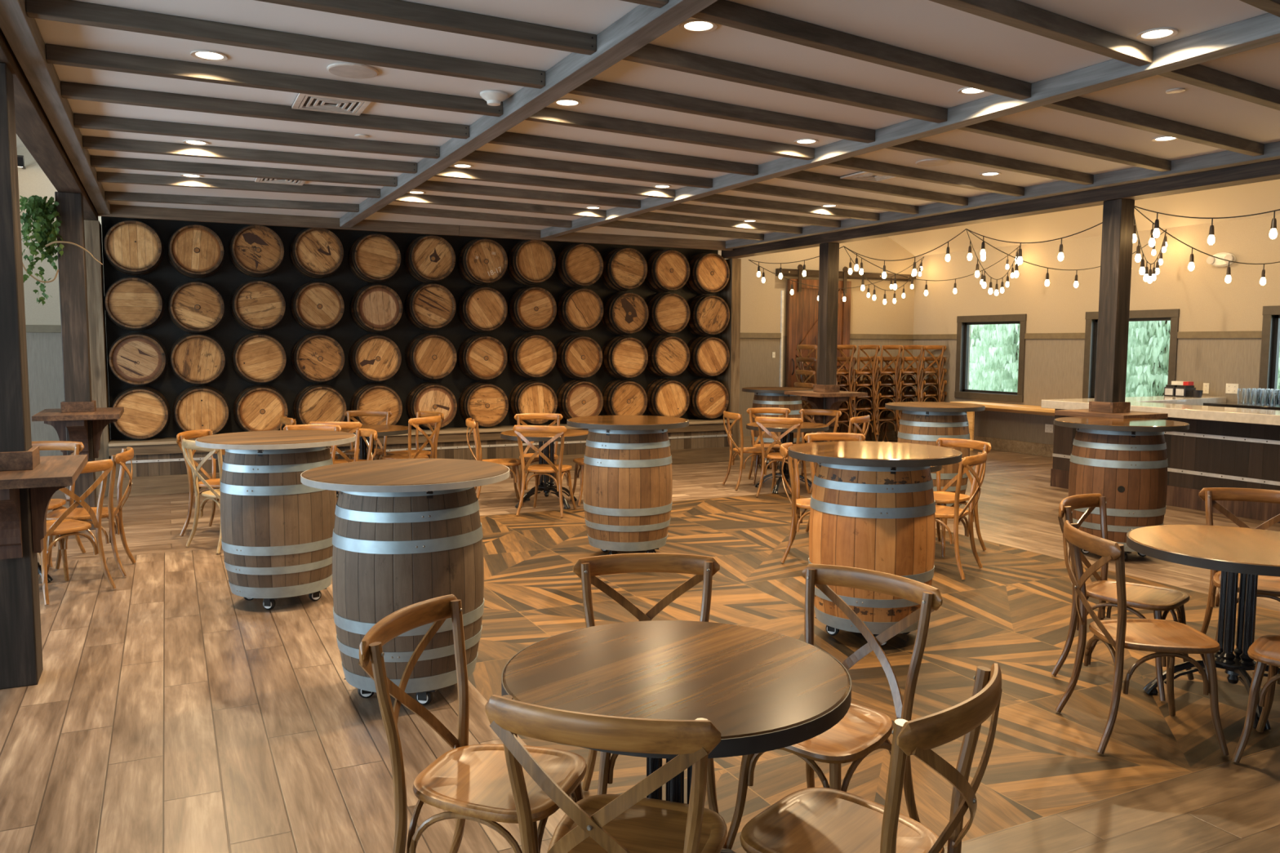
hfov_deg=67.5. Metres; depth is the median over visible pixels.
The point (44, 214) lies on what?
ivy
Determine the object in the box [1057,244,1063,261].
bulb
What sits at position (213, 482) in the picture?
chair
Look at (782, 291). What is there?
trim
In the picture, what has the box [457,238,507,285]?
barrel
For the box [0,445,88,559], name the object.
shelf
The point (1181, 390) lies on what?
caddy
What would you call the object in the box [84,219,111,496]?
end post
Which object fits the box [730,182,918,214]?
joist
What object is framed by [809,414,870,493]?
chair
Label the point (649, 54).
joist
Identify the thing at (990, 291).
bulb
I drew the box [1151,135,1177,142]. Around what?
recessed light
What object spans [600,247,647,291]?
barrel
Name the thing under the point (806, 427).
cafe table
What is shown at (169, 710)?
floor
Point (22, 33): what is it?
beam
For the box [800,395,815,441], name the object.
chair
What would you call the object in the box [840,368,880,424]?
chair
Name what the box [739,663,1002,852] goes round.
chair
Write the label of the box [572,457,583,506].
chair
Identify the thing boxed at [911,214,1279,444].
wall
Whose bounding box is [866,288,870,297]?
bulb socket
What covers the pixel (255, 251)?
barrel
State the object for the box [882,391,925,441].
chair
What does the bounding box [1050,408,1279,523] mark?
bar counter
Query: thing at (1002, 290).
bulb
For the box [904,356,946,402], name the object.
chair
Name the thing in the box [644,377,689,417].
barrel
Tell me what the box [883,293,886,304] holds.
bulb socket
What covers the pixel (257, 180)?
ceiling vent
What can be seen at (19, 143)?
ceiling
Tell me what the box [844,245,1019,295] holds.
string light
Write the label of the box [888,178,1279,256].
ceiling
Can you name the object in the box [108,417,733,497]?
plinth
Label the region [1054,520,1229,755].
chair
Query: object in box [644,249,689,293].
barrel
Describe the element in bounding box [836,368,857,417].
chair
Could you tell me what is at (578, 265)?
barrel
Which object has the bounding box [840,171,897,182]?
ceiling vent
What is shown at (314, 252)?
barrel
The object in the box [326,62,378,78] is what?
ceiling speaker
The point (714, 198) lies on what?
joist
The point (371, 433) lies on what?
chair
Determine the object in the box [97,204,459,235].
ceiling beam
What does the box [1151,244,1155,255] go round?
bulb
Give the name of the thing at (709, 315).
barrel
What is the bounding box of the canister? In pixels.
[1191,390,1203,397]
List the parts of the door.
rail, rail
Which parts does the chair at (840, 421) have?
seat, leg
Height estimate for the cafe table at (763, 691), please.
0.737 m
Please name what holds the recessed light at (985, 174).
in the ceiling at (926, 27)
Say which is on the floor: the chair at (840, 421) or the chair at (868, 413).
the chair at (840, 421)
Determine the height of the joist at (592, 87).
0.073 m
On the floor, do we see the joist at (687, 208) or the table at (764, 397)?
the table at (764, 397)
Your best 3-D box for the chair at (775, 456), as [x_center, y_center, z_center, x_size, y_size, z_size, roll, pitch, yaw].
[1.521,0.311,10.126,0.519,0.852,0.547,3,5,26]
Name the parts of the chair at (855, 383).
seat, rail, leg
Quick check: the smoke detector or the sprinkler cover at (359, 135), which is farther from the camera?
the sprinkler cover at (359, 135)
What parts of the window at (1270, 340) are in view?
sash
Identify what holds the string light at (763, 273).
hanging from the header beam at (1266, 171)
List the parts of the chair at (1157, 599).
leg, rail, leg, seat, leg, leg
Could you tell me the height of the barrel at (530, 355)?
0.578 m
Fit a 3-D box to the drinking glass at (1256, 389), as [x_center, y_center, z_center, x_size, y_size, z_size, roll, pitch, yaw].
[7.040,-0.342,10.868,0.082,0.177,0.082,-2,5,-26]
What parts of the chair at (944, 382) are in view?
rail, leg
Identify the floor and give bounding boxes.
[0,439,1279,852]
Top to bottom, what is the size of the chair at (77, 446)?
0.852 m
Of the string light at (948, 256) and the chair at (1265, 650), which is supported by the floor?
the chair at (1265, 650)
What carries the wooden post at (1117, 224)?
on the floor
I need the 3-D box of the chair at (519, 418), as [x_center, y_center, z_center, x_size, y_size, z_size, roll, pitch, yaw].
[-1.066,0.303,10.085,0.519,0.852,0.547,0,5,-6]
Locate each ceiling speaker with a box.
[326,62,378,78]
[915,158,950,166]
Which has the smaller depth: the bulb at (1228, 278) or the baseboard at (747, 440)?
the bulb at (1228, 278)
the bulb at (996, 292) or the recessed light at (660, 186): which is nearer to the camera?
the recessed light at (660, 186)
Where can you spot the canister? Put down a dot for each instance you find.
(1196, 393)
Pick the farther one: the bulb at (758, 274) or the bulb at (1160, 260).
the bulb at (758, 274)
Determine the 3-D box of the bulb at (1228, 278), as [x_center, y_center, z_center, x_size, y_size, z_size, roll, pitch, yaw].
[5.291,-1.364,8.611,0.049,0.147,0.048,-2,5,-26]
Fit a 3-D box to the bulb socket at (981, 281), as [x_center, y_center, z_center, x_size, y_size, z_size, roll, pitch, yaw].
[4.773,-2.053,13.362,0.049,0.147,0.048,-2,5,-26]
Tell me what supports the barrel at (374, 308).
attached to the wall at (286, 278)
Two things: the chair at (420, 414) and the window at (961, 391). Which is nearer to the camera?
the chair at (420, 414)
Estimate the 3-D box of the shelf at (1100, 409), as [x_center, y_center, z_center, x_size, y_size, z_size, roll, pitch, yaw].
[3.882,0.036,7.921,0.530,0.486,0.650,-2,5,-26]
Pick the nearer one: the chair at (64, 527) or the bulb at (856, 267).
the chair at (64, 527)
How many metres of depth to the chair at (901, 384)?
15.23 m
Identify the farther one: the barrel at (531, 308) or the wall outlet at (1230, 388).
the barrel at (531, 308)
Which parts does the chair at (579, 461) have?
leg, seat, leg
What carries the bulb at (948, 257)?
attached to the string light at (948, 256)
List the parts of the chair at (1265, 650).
leg, seat, leg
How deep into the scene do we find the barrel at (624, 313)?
12.49 m
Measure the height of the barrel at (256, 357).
0.578 m
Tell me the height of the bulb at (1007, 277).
0.147 m
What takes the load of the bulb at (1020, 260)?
attached to the string light at (1060, 256)
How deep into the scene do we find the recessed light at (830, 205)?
9.44 m
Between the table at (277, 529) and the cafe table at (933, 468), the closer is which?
the table at (277, 529)
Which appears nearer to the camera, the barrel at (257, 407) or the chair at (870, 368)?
the barrel at (257, 407)
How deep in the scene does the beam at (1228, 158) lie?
8.02 m
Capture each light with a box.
[17,155,26,168]
[180,173,202,177]
[182,139,208,145]
[190,49,227,61]
[407,191,426,194]
[451,164,473,168]
[552,98,582,106]
[585,206,601,208]
[653,184,671,188]
[679,18,717,32]
[742,219,757,222]
[748,246,843,279]
[749,256,924,301]
[794,138,818,144]
[821,204,837,207]
[843,229,965,278]
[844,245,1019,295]
[844,247,924,304]
[957,86,987,94]
[965,222,1102,264]
[965,229,1019,295]
[966,229,1165,287]
[979,172,1001,176]
[1133,213,1167,283]
[1134,205,1279,244]
[1134,207,1279,284]
[1136,27,1178,40]
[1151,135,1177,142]
[1206,252,1235,266]
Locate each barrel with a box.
[102,220,164,275]
[103,276,164,331]
[107,332,168,386]
[111,386,170,439]
[166,224,225,278]
[167,280,225,333]
[168,333,226,385]
[172,385,230,435]
[228,224,284,277]
[230,280,285,332]
[231,332,286,383]
[232,384,288,431]
[288,227,343,278]
[289,281,344,332]
[290,333,344,382]
[293,383,346,424]
[347,233,400,283]
[348,333,401,382]
[349,284,402,333]
[350,382,402,425]
[403,235,455,283]
[404,283,456,330]
[404,333,457,380]
[405,382,457,429]
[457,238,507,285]
[457,285,507,333]
[457,333,507,381]
[457,381,508,427]
[506,239,555,285]
[506,285,556,332]
[506,333,556,378]
[508,379,557,424]
[555,243,603,288]
[555,288,604,332]
[555,334,602,378]
[555,378,603,420]
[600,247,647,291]
[601,291,648,335]
[601,335,648,378]
[601,378,647,415]
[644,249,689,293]
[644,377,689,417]
[645,292,689,334]
[645,334,689,377]
[685,253,729,294]
[686,294,729,336]
[686,377,728,419]
[687,335,729,377]
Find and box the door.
[786,278,851,440]
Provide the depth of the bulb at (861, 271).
11.35 m
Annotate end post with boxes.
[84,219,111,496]
[716,257,741,459]
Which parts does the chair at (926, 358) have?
seat, rail, leg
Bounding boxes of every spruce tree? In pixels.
[968,324,1019,391]
[968,327,996,389]
[1125,320,1170,396]
[1275,346,1279,404]
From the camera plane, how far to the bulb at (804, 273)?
11.78 m
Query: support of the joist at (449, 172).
attached to the ceiling at (926, 27)
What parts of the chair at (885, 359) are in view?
seat, rail, leg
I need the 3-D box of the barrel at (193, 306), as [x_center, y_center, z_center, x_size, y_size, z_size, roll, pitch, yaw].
[-4.787,-1.289,10.350,0.578,0.578,0.310,-2,5,-26]
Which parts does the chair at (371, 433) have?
leg, rail, leg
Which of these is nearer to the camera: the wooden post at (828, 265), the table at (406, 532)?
the table at (406, 532)
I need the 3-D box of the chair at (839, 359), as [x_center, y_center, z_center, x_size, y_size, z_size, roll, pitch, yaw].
[3.030,-0.654,14.877,0.547,0.852,0.519,-2,5,-26]
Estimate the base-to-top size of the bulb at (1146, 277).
0.147 m
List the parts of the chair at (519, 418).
leg, leg, rail, seat, leg, leg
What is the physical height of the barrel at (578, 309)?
0.578 m
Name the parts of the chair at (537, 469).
leg, leg, rail, seat, leg, leg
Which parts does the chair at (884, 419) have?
seat, leg, rail, leg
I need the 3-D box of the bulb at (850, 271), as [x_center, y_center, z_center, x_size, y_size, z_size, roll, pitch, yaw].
[2.507,-1.887,11.414,0.049,0.147,0.048,-2,5,-26]
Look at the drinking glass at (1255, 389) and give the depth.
10.68 m
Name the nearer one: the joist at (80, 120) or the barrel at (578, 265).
the joist at (80, 120)
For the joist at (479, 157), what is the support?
attached to the ceiling at (926, 27)
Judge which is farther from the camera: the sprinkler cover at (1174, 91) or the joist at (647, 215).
the joist at (647, 215)
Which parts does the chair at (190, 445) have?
leg, rail, seat, leg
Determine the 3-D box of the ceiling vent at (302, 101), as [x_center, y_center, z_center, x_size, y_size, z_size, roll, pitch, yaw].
[-1.758,-1.838,5.449,0.380,0.017,0.380,-2,5,-26]
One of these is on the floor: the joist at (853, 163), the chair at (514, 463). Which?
the chair at (514, 463)
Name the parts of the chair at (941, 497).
leg, leg, seat, rail, leg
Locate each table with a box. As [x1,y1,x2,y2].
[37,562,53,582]
[195,430,355,609]
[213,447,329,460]
[300,458,509,705]
[336,424,408,497]
[500,428,588,509]
[501,620,851,852]
[566,415,688,555]
[742,386,813,466]
[746,422,829,493]
[788,440,961,646]
[884,401,985,506]
[929,465,942,472]
[1053,416,1189,560]
[1126,524,1279,730]
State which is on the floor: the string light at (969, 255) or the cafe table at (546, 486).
the cafe table at (546, 486)
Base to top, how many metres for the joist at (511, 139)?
0.073 m
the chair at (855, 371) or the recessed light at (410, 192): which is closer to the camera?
the recessed light at (410, 192)
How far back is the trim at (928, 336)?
15.80 m
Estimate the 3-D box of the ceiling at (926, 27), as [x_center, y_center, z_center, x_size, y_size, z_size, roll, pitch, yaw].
[0.950,-1.870,5.064,7.820,0.133,15.300,-2,5,-26]
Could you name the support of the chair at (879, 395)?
on the floor
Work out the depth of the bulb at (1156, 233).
7.59 m
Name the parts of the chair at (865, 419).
leg, leg, rail, leg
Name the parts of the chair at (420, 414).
seat, leg, rail, leg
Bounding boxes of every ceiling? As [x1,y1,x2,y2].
[16,133,25,146]
[35,0,1279,240]
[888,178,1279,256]
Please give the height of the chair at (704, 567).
0.852 m
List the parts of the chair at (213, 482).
leg, rail, seat, leg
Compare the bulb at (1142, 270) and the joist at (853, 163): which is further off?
the bulb at (1142, 270)
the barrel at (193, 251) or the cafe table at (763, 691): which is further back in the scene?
the barrel at (193, 251)
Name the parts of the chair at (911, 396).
seat, rail, leg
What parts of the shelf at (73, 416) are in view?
shelf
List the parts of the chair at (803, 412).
leg, rail, leg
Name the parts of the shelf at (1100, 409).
shelf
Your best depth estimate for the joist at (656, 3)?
3.64 m
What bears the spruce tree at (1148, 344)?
on the ground
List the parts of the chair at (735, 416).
leg, rail, leg, seat, leg, leg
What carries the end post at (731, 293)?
on the floor
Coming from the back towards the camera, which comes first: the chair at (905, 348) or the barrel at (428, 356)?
the chair at (905, 348)
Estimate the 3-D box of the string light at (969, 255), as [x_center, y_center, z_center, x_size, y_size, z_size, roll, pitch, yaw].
[4.390,-2.031,11.755,0.049,0.864,5.273,3,6,27]
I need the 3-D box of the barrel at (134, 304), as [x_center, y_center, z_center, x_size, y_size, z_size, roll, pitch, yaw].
[-5.323,-1.294,10.084,0.578,0.578,0.310,-2,5,-26]
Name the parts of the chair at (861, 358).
seat, rail, leg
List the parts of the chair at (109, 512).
leg, leg, seat, leg, rail, leg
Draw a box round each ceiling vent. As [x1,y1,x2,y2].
[254,177,305,185]
[291,93,370,115]
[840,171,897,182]
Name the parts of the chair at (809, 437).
leg, rail, leg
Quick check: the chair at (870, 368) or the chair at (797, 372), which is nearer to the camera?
the chair at (797, 372)
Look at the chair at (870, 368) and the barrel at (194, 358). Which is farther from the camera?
the chair at (870, 368)
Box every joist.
[25,0,545,88]
[45,43,502,116]
[60,80,469,138]
[73,113,439,158]
[82,135,417,173]
[90,155,397,186]
[97,171,380,198]
[104,191,359,212]
[256,0,596,54]
[376,204,571,227]
[394,192,606,217]
[413,180,640,208]
[434,166,675,199]
[458,150,712,188]
[488,131,758,175]
[524,106,814,159]
[568,79,875,142]
[597,220,764,240]
[621,0,668,8]
[622,43,947,123]
[627,212,802,234]
[657,203,840,227]
[691,0,1031,100]
[691,194,879,221]
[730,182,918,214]
[776,170,968,205]
[824,156,1024,196]
[884,139,1093,185]
[929,0,1153,66]
[957,120,1171,172]
[1042,96,1264,156]
[1157,63,1279,110]
[1240,0,1279,17]
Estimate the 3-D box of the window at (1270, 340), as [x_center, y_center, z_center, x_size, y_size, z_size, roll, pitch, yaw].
[7.564,-0.689,10.549,0.138,1.310,1.370,-2,5,-26]
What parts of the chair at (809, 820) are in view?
seat, leg, rail, leg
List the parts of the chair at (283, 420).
rail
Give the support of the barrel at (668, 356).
attached to the wall at (286, 278)
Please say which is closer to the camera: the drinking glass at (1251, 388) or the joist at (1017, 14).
the joist at (1017, 14)
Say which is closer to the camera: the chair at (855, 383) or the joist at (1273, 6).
the joist at (1273, 6)
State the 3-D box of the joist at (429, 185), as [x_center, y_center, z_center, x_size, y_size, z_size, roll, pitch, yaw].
[-0.968,-2.077,8.584,2.227,0.073,0.070,-3,6,-30]
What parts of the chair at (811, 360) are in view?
rail, leg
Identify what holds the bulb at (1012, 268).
attached to the string light at (969, 255)
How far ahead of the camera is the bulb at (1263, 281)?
8.91 m
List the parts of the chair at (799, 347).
leg, rail, leg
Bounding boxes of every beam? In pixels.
[0,0,110,213]
[0,27,98,220]
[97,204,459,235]
[339,0,717,227]
[540,13,1279,238]
[721,159,1279,258]
[725,141,1279,248]
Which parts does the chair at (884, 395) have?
seat, rail, leg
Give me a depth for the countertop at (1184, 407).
9.48 m
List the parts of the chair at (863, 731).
leg, leg, leg, seat, rail, leg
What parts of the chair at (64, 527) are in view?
leg, leg, seat, rail, leg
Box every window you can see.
[954,314,1026,402]
[1082,308,1179,398]
[1257,305,1279,404]
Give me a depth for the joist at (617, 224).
11.15 m
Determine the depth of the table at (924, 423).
8.94 m
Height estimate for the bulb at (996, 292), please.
0.147 m
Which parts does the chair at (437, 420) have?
seat, leg, rail, leg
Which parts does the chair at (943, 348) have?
leg, leg, seat, leg, rail, leg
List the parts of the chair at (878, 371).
seat, rail, leg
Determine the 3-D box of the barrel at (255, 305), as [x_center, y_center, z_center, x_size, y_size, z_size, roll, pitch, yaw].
[-4.227,-1.340,10.622,0.578,0.578,0.310,-2,5,-26]
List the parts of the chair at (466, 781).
leg, rail, leg, seat, leg, leg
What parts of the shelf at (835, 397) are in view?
shelf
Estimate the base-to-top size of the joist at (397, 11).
0.073 m
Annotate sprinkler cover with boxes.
[355,133,368,137]
[1165,88,1185,93]
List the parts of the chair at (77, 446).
leg, seat, rail, leg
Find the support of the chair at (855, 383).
on the chair at (840, 421)
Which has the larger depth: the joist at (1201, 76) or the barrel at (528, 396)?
the barrel at (528, 396)
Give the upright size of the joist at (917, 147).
0.073 m
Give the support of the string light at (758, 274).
hanging from the header beam at (1266, 171)
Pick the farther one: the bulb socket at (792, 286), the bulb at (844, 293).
the bulb at (844, 293)
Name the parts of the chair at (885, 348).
seat, leg, rail, leg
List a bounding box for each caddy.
[1164,384,1177,396]
[1174,385,1195,396]
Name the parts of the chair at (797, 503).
rail, leg, leg, seat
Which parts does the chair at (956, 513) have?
seat, leg, rail, leg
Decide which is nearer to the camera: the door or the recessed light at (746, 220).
the recessed light at (746, 220)
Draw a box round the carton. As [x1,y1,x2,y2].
[1171,381,1193,385]
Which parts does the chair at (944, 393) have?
rail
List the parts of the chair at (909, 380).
rail, leg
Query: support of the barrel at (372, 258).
attached to the wall at (286, 278)
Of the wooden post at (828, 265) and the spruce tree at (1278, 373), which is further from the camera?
the spruce tree at (1278, 373)
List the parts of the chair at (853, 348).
seat, rail, leg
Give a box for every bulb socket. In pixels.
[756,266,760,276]
[761,271,764,282]
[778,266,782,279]
[790,284,793,294]
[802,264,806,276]
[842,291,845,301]
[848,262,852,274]
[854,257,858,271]
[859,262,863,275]
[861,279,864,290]
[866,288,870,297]
[872,288,875,300]
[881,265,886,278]
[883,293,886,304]
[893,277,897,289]
[893,293,896,303]
[902,288,905,297]
[910,279,913,288]
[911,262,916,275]
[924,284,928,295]
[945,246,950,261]
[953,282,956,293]
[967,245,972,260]
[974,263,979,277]
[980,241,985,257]
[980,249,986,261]
[980,274,983,284]
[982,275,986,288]
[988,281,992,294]
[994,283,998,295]
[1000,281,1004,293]
[1005,258,1008,269]
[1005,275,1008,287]
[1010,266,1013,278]
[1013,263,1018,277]
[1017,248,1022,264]
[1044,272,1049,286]
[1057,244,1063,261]
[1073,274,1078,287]
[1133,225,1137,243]
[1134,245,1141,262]
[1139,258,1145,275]
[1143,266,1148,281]
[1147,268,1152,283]
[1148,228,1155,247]
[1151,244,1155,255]
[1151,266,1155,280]
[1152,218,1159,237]
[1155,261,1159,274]
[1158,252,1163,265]
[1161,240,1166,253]
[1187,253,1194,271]
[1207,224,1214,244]
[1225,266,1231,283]
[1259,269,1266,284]
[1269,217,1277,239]
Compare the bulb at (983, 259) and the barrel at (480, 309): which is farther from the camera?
the barrel at (480, 309)
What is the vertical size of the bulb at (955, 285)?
0.147 m
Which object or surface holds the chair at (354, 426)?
on the floor
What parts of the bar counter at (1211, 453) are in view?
board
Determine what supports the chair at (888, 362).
on the chair at (870, 368)
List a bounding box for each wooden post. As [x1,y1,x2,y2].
[0,62,43,689]
[54,191,97,529]
[815,242,839,442]
[1094,198,1134,402]
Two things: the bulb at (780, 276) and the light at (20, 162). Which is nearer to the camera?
the light at (20, 162)
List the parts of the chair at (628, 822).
leg, rail, seat, leg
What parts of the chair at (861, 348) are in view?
seat, leg, rail, leg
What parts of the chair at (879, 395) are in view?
leg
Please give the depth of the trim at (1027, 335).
13.68 m
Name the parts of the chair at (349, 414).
leg, seat, rail, leg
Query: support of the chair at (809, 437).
on the floor
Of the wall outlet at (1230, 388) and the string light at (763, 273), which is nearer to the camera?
the wall outlet at (1230, 388)
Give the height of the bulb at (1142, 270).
0.147 m
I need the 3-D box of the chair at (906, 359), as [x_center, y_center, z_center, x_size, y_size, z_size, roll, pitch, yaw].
[4.258,-0.701,15.481,0.547,0.852,0.519,-2,5,-26]
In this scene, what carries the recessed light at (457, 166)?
in the ceiling at (926, 27)
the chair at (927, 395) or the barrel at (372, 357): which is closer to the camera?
the barrel at (372, 357)
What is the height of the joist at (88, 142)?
0.073 m
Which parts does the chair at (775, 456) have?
leg, leg, rail, seat, leg, leg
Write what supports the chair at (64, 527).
on the floor
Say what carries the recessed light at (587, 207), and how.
in the ceiling at (926, 27)
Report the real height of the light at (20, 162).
0.126 m
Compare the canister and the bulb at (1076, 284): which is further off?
the canister
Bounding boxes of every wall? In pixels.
[17,146,915,456]
[101,216,718,439]
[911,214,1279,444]
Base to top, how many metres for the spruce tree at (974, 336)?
7.206 m
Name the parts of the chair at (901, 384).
seat, leg, rail, leg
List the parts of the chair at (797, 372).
rail, leg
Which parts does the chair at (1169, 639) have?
leg, rail, leg, seat, leg, leg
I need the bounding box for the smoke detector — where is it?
[480,89,507,106]
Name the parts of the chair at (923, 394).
leg, rail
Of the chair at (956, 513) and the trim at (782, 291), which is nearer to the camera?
the chair at (956, 513)
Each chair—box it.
[31,440,85,567]
[38,458,115,604]
[46,446,136,577]
[176,429,220,536]
[182,439,222,554]
[280,415,339,493]
[283,424,341,464]
[308,421,366,464]
[342,409,392,460]
[353,428,377,462]
[358,594,586,852]
[381,415,441,459]
[386,411,444,458]
[465,417,524,506]
[484,694,727,852]
[512,425,576,517]
[514,413,562,499]
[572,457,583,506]
[573,552,725,848]
[722,410,776,490]
[724,564,942,849]
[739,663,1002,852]
[746,407,791,484]
[755,416,809,497]
[779,442,810,563]
[785,408,841,485]
[794,382,814,433]
[795,357,839,415]
[795,369,839,426]
[796,344,837,384]
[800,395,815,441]
[804,432,865,532]
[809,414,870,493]
[814,396,857,442]
[836,344,856,399]
[836,356,857,412]
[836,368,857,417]
[837,380,857,433]
[837,380,880,435]
[839,345,879,399]
[840,356,880,412]
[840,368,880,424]
[840,391,881,441]
[848,356,889,404]
[848,368,885,417]
[853,378,888,431]
[853,390,888,441]
[860,345,902,399]
[860,356,903,411]
[860,368,903,422]
[860,379,903,435]
[865,391,904,441]
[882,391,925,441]
[883,345,924,399]
[883,356,924,410]
[883,368,925,422]
[883,379,925,429]
[903,345,946,398]
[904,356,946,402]
[906,368,946,402]
[924,379,946,402]
[924,390,946,402]
[933,438,991,557]
[934,450,986,580]
[1051,493,1194,701]
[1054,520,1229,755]
[1199,487,1279,641]
[1231,635,1279,763]
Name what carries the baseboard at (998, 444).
attached to the wall at (1054, 367)
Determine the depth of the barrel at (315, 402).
10.88 m
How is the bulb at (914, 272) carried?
attached to the string light at (948, 256)
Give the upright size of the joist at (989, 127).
0.073 m
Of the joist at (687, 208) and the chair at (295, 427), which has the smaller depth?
the chair at (295, 427)
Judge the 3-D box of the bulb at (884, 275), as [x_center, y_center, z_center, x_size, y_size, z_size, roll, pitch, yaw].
[2.676,-1.694,10.488,0.049,0.147,0.048,-2,5,-26]
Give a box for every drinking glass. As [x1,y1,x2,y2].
[1236,388,1245,404]
[1245,388,1254,404]
[1250,388,1259,404]
[1254,389,1263,405]
[1256,389,1264,404]
[1269,389,1277,405]
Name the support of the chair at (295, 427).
on the floor
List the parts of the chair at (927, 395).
seat, rail, leg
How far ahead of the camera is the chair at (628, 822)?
1.98 m
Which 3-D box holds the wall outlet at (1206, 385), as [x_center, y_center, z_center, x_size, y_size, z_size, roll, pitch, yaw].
[6.937,-0.467,11.735,0.009,0.130,0.075,-2,5,-26]
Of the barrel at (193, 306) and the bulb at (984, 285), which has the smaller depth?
the barrel at (193, 306)
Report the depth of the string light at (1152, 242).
8.30 m
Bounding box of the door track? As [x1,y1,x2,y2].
[775,264,915,293]
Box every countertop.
[1040,395,1279,425]
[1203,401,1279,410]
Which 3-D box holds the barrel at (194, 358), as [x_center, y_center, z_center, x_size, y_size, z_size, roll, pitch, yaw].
[-4.796,-0.730,10.394,0.578,0.578,0.310,-2,5,-26]
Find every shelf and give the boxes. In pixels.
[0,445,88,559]
[31,400,124,459]
[784,384,867,426]
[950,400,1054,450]
[1054,400,1168,418]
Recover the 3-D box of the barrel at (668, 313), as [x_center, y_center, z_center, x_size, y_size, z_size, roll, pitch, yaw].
[0.369,-1.519,12.883,0.578,0.578,0.310,-2,5,-26]
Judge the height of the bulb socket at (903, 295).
0.147 m
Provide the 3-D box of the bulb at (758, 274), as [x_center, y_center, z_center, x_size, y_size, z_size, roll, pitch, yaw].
[1.575,-2.057,12.696,0.049,0.147,0.048,-2,5,-26]
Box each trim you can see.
[25,324,61,333]
[740,332,781,338]
[779,290,783,386]
[849,333,913,339]
[912,333,956,339]
[1024,333,1084,338]
[1177,330,1262,338]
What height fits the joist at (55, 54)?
0.073 m
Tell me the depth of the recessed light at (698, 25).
4.12 m
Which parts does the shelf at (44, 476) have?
shelf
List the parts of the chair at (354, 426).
rail, seat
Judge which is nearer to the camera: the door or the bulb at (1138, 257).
the bulb at (1138, 257)
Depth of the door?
15.19 m
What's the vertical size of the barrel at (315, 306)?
0.578 m
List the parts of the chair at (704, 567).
leg, leg, rail, leg, leg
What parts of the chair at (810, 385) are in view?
rail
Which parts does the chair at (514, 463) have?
rail, leg, leg, seat, leg, leg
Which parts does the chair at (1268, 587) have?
leg, rail, seat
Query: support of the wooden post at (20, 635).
on the floor
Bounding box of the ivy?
[19,195,102,305]
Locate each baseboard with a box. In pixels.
[738,435,751,447]
[852,429,898,440]
[973,435,1053,457]
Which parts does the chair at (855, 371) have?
rail, leg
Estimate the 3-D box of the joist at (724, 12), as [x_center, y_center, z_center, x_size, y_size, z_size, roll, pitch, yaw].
[1.109,-1.708,4.390,2.253,0.073,0.069,-3,6,-35]
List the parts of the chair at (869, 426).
leg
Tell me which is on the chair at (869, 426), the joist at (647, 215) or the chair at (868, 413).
the chair at (868, 413)
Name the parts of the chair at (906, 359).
seat, rail, leg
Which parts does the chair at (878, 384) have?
seat, rail, leg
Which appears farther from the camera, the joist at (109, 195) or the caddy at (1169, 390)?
the caddy at (1169, 390)
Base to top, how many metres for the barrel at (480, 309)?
0.578 m
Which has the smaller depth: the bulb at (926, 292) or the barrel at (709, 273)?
the bulb at (926, 292)
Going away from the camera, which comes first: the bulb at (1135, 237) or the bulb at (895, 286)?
the bulb at (1135, 237)
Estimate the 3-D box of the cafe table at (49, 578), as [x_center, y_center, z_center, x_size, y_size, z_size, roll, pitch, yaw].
[-4.288,0.676,6.387,0.902,0.722,0.902,2,5,23]
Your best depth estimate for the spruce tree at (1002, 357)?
18.08 m
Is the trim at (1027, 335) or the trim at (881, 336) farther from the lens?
the trim at (881, 336)
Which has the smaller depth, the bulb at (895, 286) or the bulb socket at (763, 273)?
the bulb at (895, 286)
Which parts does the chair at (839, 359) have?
rail, leg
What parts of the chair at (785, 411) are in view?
leg, leg, seat, rail, leg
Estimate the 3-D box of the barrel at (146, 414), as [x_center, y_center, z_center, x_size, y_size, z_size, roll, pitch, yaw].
[-5.314,-0.142,10.190,0.578,0.578,0.310,-2,5,-26]
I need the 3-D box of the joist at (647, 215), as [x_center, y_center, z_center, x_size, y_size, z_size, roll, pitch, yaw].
[0.846,-2.233,10.482,2.513,0.073,0.069,-3,6,-34]
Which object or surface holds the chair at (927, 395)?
on the chair at (944, 382)
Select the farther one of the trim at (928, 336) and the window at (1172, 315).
the trim at (928, 336)
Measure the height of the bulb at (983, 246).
0.147 m
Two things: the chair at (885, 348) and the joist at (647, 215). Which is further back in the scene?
the chair at (885, 348)
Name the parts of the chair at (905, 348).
leg, seat, rail, leg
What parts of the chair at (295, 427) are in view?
rail, leg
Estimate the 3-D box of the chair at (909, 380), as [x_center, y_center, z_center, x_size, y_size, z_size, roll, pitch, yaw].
[4.278,-0.329,15.524,0.547,0.852,0.519,-2,5,-26]
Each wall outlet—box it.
[1044,423,1053,432]
[1202,382,1209,393]
[1225,383,1239,394]
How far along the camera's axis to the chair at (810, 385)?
14.18 m
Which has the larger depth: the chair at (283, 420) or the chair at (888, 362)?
the chair at (888, 362)
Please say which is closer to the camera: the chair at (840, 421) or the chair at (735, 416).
the chair at (735, 416)
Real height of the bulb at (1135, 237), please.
0.147 m
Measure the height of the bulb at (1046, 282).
0.147 m
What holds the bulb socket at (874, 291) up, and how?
attached to the string light at (850, 271)
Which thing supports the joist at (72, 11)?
attached to the ceiling at (926, 27)

